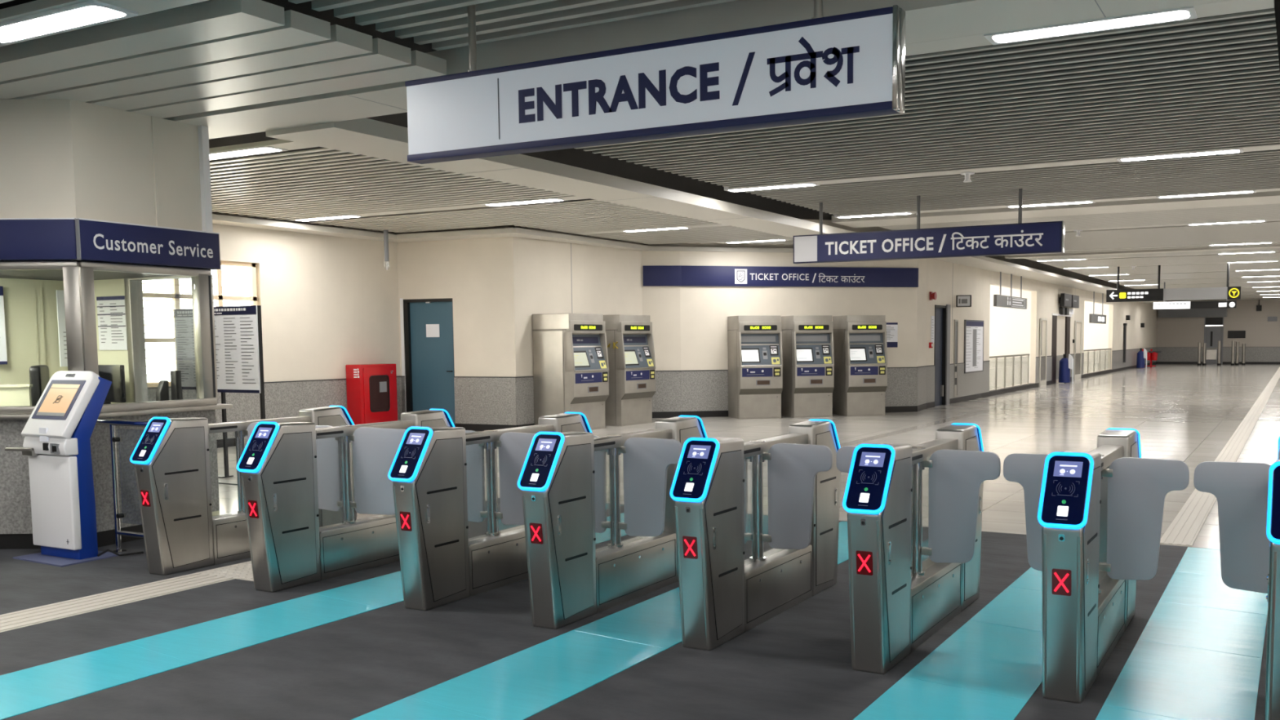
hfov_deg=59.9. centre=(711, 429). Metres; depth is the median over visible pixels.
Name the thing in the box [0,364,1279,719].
floor
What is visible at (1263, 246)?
trim
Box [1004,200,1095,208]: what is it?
ceiling light
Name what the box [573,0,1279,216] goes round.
ceiling
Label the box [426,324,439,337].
notice
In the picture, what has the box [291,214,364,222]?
ceiling light
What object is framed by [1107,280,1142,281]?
ceiling light
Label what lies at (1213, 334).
door
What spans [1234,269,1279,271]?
ceiling light
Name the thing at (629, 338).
ticket machine
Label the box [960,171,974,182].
sprinkler
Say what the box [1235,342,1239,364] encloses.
barrier post
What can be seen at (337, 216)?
diffuser
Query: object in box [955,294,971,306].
sign
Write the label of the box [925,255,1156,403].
wall
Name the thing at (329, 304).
wall
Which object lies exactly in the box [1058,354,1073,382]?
bin
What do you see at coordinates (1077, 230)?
sprinkler
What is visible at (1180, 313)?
trim
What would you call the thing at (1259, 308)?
speaker
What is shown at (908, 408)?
baseboard
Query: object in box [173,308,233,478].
information board
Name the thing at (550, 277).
wall
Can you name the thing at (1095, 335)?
wall
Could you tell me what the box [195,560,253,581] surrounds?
floor
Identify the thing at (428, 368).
door
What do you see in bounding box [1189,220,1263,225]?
diffuser
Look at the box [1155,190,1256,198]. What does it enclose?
ceiling light
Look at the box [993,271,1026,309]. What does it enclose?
sign
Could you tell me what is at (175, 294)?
window
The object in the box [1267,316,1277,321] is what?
wall box
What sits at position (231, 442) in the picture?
baseboard
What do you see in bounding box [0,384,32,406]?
screen
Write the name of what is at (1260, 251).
diffuser
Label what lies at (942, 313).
door
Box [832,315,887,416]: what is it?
ticket machine
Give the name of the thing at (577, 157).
ceiling
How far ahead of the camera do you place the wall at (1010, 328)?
33.69 m
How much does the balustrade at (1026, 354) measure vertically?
0.900 m
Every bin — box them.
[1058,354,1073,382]
[1136,348,1146,368]
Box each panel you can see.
[0,0,446,118]
[1039,318,1047,386]
[1073,320,1082,379]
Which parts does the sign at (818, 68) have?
rod, rod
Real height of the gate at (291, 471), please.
1.027 m
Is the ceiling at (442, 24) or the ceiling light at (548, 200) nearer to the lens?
the ceiling at (442, 24)
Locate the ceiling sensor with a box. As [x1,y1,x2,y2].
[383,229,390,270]
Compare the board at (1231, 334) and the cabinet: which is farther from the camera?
the board at (1231, 334)
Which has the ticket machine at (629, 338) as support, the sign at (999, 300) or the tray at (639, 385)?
the tray at (639, 385)
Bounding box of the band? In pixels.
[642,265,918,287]
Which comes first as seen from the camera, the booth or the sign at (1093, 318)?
the booth
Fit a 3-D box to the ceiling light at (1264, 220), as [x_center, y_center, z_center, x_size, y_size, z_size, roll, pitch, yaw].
[8.671,-3.512,18.658,1.220,0.054,0.250,2,5,28]
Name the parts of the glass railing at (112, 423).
post, rail, rail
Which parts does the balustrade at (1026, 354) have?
post, post, handrail, post, post, post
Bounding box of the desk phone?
[155,370,182,400]
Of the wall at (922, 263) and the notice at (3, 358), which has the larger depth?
the wall at (922, 263)
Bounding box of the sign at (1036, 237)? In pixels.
[793,188,1065,263]
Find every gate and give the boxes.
[129,405,356,575]
[236,408,454,592]
[387,412,591,610]
[517,415,707,629]
[670,418,840,650]
[835,422,1000,674]
[1003,427,1189,703]
[1193,435,1279,719]
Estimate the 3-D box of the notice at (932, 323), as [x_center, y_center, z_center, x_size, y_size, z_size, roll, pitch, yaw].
[4.781,-2.174,23.935,0.014,0.580,0.220,2,5,28]
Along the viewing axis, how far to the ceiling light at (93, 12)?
5.96 m
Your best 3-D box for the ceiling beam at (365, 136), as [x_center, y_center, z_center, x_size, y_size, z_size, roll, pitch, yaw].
[0.182,-3.038,15.551,0.780,0.130,15.000,2,5,28]
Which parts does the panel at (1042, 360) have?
panel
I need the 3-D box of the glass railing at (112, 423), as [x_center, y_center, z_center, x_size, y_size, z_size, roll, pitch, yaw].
[-4.002,0.416,7.814,1.125,0.963,0.100,2,5,28]
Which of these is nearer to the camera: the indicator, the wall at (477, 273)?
the wall at (477, 273)
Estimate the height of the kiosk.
1.310 m
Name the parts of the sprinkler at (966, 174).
plate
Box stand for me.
[1142,348,1161,367]
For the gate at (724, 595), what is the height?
1.027 m
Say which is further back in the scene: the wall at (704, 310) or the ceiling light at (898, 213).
the wall at (704, 310)
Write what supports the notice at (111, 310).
attached to the booth
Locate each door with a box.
[400,297,455,426]
[933,304,950,406]
[1051,313,1071,384]
[1204,317,1223,364]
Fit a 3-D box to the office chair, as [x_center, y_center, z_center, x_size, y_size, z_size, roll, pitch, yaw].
[-5.690,0.122,9.137,0.408,1.301,0.420,-2,5,-22]
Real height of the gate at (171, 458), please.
1.027 m
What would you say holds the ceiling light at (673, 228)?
attached to the ceiling at (608, 224)
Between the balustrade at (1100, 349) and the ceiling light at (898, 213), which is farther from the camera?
the balustrade at (1100, 349)
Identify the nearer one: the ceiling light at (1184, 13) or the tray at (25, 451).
the ceiling light at (1184, 13)
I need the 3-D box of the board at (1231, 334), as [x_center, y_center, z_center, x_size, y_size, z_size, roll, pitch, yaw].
[27.994,-5.092,59.054,0.860,0.400,0.040,2,5,28]
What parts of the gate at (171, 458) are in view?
edge moulding, access door, glass edge post, pivot post, rail, access door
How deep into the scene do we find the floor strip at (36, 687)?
5.50 m
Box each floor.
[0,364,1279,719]
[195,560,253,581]
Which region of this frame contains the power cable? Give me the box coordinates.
[97,548,143,556]
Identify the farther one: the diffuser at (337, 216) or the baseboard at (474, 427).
the baseboard at (474, 427)
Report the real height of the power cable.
0.061 m
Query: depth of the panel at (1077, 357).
39.43 m
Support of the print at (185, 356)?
attached to the information board at (184, 320)
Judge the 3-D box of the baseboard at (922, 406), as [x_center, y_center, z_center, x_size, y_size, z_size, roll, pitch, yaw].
[4.394,-0.474,23.186,0.020,0.120,1.007,1,5,21]
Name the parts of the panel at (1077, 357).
panel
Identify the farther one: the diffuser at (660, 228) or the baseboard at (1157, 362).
the baseboard at (1157, 362)
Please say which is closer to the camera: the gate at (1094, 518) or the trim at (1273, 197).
the gate at (1094, 518)
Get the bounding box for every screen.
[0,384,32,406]
[1058,293,1071,306]
[1068,294,1079,308]
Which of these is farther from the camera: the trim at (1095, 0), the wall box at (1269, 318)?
the wall box at (1269, 318)
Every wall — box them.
[146,177,401,439]
[395,195,516,425]
[511,195,642,425]
[641,242,681,412]
[680,219,917,411]
[916,258,926,405]
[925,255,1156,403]
[989,284,1031,386]
[1083,301,1109,372]
[1155,299,1279,361]
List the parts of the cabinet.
door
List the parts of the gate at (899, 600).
edge moulding, access door, glass edge post, pivot post, rail, access door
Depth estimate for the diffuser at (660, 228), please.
18.09 m
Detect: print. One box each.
[99,303,124,342]
[176,320,195,381]
[214,317,256,383]
[965,327,980,365]
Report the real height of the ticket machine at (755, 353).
1.950 m
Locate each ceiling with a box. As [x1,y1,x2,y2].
[0,0,1279,219]
[208,138,793,244]
[288,0,737,50]
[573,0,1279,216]
[879,204,1279,256]
[1024,248,1279,301]
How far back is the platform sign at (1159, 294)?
29.53 m
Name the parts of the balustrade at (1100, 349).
post, post, handrail, post, post, post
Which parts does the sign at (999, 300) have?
rod, panel, rod, rod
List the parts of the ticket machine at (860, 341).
door, control panel, coin plate, card plate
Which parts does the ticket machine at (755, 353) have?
door, control panel, coin plate, card plate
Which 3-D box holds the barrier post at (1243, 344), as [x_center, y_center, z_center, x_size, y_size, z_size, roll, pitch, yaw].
[27.433,-3.895,57.092,0.179,1.100,0.179,2,5,28]
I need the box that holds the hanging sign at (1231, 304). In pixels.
[1153,282,1236,309]
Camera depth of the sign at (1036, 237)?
14.81 m
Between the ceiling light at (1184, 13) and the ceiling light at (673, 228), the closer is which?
the ceiling light at (1184, 13)
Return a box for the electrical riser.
[1123,323,1127,362]
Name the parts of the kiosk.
panel, plate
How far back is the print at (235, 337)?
11.66 m
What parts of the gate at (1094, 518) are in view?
edge moulding, access door, pivot post, rail, access door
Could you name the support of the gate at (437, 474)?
on the floor at (795, 664)
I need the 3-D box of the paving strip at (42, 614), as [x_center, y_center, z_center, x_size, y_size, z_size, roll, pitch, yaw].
[-4.778,1.194,4.192,0.383,0.010,6.720,2,5,28]
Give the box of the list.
[55,289,67,366]
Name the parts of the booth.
cupboard door, corner trim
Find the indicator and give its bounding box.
[1058,306,1069,315]
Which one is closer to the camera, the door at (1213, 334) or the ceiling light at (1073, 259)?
the ceiling light at (1073, 259)
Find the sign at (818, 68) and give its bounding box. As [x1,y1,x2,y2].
[404,0,905,164]
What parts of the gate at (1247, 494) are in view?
access door, edge moulding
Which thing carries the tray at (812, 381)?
on the ticket machine at (807, 340)
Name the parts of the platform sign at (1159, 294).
rod, black panel, rod, grey panel, rod, black panel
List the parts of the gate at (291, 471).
edge moulding, access door, glass edge post, pivot post, glass edge post, rail, access door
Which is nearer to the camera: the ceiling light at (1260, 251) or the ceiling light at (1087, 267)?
the ceiling light at (1260, 251)
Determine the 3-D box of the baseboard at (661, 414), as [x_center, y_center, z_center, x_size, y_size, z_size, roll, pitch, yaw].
[-0.949,-0.291,21.423,0.730,0.120,0.020,-1,5,-5]
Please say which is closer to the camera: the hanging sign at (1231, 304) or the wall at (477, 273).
the wall at (477, 273)
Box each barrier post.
[1197,342,1201,365]
[1202,342,1206,365]
[1217,341,1221,365]
[1231,341,1235,365]
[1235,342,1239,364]
[1241,343,1245,364]
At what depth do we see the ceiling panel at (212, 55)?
6.83 m
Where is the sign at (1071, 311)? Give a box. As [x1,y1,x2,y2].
[1068,309,1073,314]
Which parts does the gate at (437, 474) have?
edge moulding, access door, glass edge post, pivot post, glass edge post, rail, access door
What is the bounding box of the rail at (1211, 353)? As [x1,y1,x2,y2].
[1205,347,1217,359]
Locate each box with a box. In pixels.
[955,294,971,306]
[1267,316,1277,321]
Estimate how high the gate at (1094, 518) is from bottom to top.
1.027 m
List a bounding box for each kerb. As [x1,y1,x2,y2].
[989,382,1035,392]
[1083,369,1111,375]
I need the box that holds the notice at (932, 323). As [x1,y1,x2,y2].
[930,315,934,342]
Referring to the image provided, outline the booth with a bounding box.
[0,98,232,549]
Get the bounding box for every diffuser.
[296,215,359,221]
[488,199,562,205]
[625,227,687,231]
[839,213,910,217]
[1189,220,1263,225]
[1227,251,1274,253]
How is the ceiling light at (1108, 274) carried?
attached to the ceiling at (1188, 269)
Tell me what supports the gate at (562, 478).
on the floor at (795, 664)
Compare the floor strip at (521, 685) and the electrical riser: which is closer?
the floor strip at (521, 685)
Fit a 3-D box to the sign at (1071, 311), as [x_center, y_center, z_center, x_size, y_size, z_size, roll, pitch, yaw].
[12.286,-4.053,37.963,0.030,0.180,1.150,2,5,28]
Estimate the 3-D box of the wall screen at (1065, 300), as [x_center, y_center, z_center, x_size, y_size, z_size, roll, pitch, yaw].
[11.656,-4.274,36.547,0.228,0.420,1.300,2,5,28]
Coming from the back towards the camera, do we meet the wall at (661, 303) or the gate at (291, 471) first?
the wall at (661, 303)
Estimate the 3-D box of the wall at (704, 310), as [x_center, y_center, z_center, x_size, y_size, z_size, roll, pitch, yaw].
[1.776,-2.255,22.008,4.954,3.900,0.180,-2,5,-15]
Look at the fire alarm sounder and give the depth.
23.65 m
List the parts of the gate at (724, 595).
edge moulding, access door, glass edge post, pivot post, rail, access door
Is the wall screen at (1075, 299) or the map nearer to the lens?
the map
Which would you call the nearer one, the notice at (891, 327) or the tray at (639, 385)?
the tray at (639, 385)
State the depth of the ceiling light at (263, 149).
10.47 m
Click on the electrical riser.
(1125, 325)
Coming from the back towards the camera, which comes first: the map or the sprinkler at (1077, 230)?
the map
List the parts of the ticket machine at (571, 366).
panel, door, control panel, coin plate, card plate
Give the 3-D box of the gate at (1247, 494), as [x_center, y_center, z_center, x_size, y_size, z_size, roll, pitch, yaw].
[2.417,0.571,4.927,0.505,1.027,1.840,2,5,28]
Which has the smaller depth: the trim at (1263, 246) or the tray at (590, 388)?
the tray at (590, 388)
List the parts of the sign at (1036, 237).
rod, rod, panel, rod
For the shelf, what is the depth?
8.46 m
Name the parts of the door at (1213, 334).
glass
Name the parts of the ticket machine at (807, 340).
door, control panel, coin plate, card plate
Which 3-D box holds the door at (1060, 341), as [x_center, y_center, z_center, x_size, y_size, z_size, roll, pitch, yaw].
[11.597,-2.715,36.881,0.150,2.260,3.400,2,5,28]
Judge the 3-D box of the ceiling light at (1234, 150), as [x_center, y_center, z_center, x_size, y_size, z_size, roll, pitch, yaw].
[4.927,-2.915,11.671,1.220,0.054,0.250,2,5,28]
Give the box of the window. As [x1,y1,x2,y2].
[142,260,257,386]
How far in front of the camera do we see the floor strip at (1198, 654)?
5.21 m
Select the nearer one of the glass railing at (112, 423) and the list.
the glass railing at (112, 423)
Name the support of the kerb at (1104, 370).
on the floor at (795, 664)
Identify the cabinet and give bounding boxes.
[346,363,397,424]
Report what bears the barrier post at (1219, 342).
on the floor at (795, 664)
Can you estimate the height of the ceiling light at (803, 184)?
0.054 m
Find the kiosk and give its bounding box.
[4,370,121,567]
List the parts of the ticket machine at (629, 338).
door, control panel, coin plate, card plate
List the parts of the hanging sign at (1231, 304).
white panel, black panel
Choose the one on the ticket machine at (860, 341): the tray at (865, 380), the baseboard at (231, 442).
the tray at (865, 380)
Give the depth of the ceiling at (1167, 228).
19.44 m
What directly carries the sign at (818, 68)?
hanging from the ceiling at (442, 24)
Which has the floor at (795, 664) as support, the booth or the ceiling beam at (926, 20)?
the booth
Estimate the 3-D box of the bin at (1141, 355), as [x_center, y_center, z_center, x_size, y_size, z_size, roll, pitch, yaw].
[20.456,-3.408,52.669,0.465,0.950,0.380,2,5,28]
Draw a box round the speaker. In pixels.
[1256,299,1262,311]
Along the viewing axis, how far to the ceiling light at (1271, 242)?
22.90 m
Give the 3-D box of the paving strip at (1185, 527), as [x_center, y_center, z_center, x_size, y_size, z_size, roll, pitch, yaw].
[15.403,-1.107,30.634,0.230,0.010,51.470,2,5,28]
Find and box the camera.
[1125,315,1130,319]
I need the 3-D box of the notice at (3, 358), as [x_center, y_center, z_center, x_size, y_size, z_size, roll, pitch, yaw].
[-5.979,-0.848,8.964,0.014,0.645,0.500,2,5,28]
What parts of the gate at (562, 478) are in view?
edge moulding, access door, glass edge post, pivot post, rail, access door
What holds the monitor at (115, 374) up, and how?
on the desk
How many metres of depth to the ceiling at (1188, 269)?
31.42 m
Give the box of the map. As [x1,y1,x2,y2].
[964,320,983,373]
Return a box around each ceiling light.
[0,0,137,44]
[209,146,288,159]
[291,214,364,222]
[480,198,567,206]
[620,226,691,232]
[724,182,819,192]
[724,239,788,243]
[834,212,914,218]
[983,6,1197,44]
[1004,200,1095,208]
[1035,258,1088,261]
[1063,266,1110,269]
[1087,274,1128,275]
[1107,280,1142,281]
[1116,148,1243,162]
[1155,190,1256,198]
[1186,219,1266,226]
[1208,241,1273,245]
[1217,251,1275,254]
[1226,260,1279,262]
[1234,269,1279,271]
[1240,275,1279,277]
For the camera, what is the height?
0.220 m
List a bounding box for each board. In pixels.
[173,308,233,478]
[213,305,265,484]
[1227,330,1245,337]
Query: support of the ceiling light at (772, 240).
attached to the ceiling at (608, 224)
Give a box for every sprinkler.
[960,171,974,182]
[1073,229,1083,235]
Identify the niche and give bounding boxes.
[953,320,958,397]
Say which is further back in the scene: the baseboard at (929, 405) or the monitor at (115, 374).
the baseboard at (929, 405)
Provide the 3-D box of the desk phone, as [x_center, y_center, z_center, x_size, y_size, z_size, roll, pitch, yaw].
[-4.451,-0.330,9.081,0.140,0.310,0.140,2,5,28]
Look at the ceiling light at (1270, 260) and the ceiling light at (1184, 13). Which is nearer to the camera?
the ceiling light at (1184, 13)
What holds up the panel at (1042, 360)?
attached to the wall at (948, 280)
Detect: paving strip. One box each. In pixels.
[0,572,235,632]
[1160,367,1279,546]
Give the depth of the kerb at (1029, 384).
30.84 m
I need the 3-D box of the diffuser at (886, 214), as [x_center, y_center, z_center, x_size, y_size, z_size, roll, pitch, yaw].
[2.510,-3.333,17.127,1.148,0.031,0.198,2,5,28]
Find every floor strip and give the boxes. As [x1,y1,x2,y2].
[0,512,626,719]
[351,520,848,719]
[853,567,1042,719]
[1095,546,1268,719]
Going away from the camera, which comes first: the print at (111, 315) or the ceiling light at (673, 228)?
the print at (111, 315)
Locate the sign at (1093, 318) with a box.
[1088,291,1106,324]
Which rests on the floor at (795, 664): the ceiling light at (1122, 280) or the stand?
the stand
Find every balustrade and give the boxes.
[989,353,1029,390]
[1083,348,1111,373]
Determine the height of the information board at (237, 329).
1.890 m
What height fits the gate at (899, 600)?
1.027 m
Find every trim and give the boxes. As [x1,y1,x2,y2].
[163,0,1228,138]
[212,213,1168,304]
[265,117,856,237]
[346,0,1106,220]
[831,191,1279,227]
[1004,244,1279,258]
[1158,307,1226,317]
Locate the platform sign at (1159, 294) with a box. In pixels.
[1106,262,1240,302]
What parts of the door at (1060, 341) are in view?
panel, trim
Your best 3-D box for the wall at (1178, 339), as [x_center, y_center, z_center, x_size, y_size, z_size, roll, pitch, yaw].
[30.361,-5.385,57.871,13.250,3.900,0.180,2,5,28]
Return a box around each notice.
[0,285,7,364]
[96,295,127,350]
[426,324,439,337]
[886,322,897,347]
[930,315,934,342]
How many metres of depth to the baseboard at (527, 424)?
18.44 m
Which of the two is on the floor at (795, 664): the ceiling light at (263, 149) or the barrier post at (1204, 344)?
the barrier post at (1204, 344)
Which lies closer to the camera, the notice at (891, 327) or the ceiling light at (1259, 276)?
the notice at (891, 327)
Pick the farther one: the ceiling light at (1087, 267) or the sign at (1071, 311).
the sign at (1071, 311)
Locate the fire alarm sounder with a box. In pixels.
[929,291,937,300]
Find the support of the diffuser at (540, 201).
attached to the ceiling light at (548, 200)
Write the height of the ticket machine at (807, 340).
1.950 m
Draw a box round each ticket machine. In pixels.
[532,313,608,430]
[603,314,655,426]
[727,315,782,419]
[781,315,834,417]
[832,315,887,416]
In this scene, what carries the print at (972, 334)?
attached to the map
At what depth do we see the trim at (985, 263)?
18.62 m
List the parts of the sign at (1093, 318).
rod, panel, rod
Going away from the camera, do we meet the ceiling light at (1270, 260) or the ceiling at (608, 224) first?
the ceiling at (608, 224)
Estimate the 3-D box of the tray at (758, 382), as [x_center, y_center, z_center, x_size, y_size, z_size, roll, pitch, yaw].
[0.974,-0.893,20.911,0.282,0.105,0.014,-2,5,-15]
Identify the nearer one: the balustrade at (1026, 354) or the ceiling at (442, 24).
the ceiling at (442, 24)
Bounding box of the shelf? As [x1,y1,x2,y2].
[0,404,232,419]
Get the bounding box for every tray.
[4,447,37,455]
[587,386,598,392]
[636,382,646,389]
[755,379,770,385]
[809,378,822,384]
[862,377,875,383]
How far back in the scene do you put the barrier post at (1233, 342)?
56.54 m
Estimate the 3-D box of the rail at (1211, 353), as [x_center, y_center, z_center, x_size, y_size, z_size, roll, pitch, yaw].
[25.730,-3.925,56.974,0.543,0.605,0.050,2,5,28]
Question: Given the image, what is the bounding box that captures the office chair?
[29,364,49,405]
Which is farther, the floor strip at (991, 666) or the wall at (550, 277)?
the wall at (550, 277)
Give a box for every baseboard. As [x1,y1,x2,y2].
[216,438,235,448]
[454,423,516,431]
[516,423,534,426]
[652,411,681,417]
[681,405,916,417]
[916,403,926,411]
[926,361,1155,408]
[1155,361,1279,364]
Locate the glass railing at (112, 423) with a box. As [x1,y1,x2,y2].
[95,418,148,553]
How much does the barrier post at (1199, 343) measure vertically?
1.180 m
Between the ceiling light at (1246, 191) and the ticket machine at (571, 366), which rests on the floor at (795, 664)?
the ticket machine at (571, 366)
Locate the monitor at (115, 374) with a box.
[97,364,125,404]

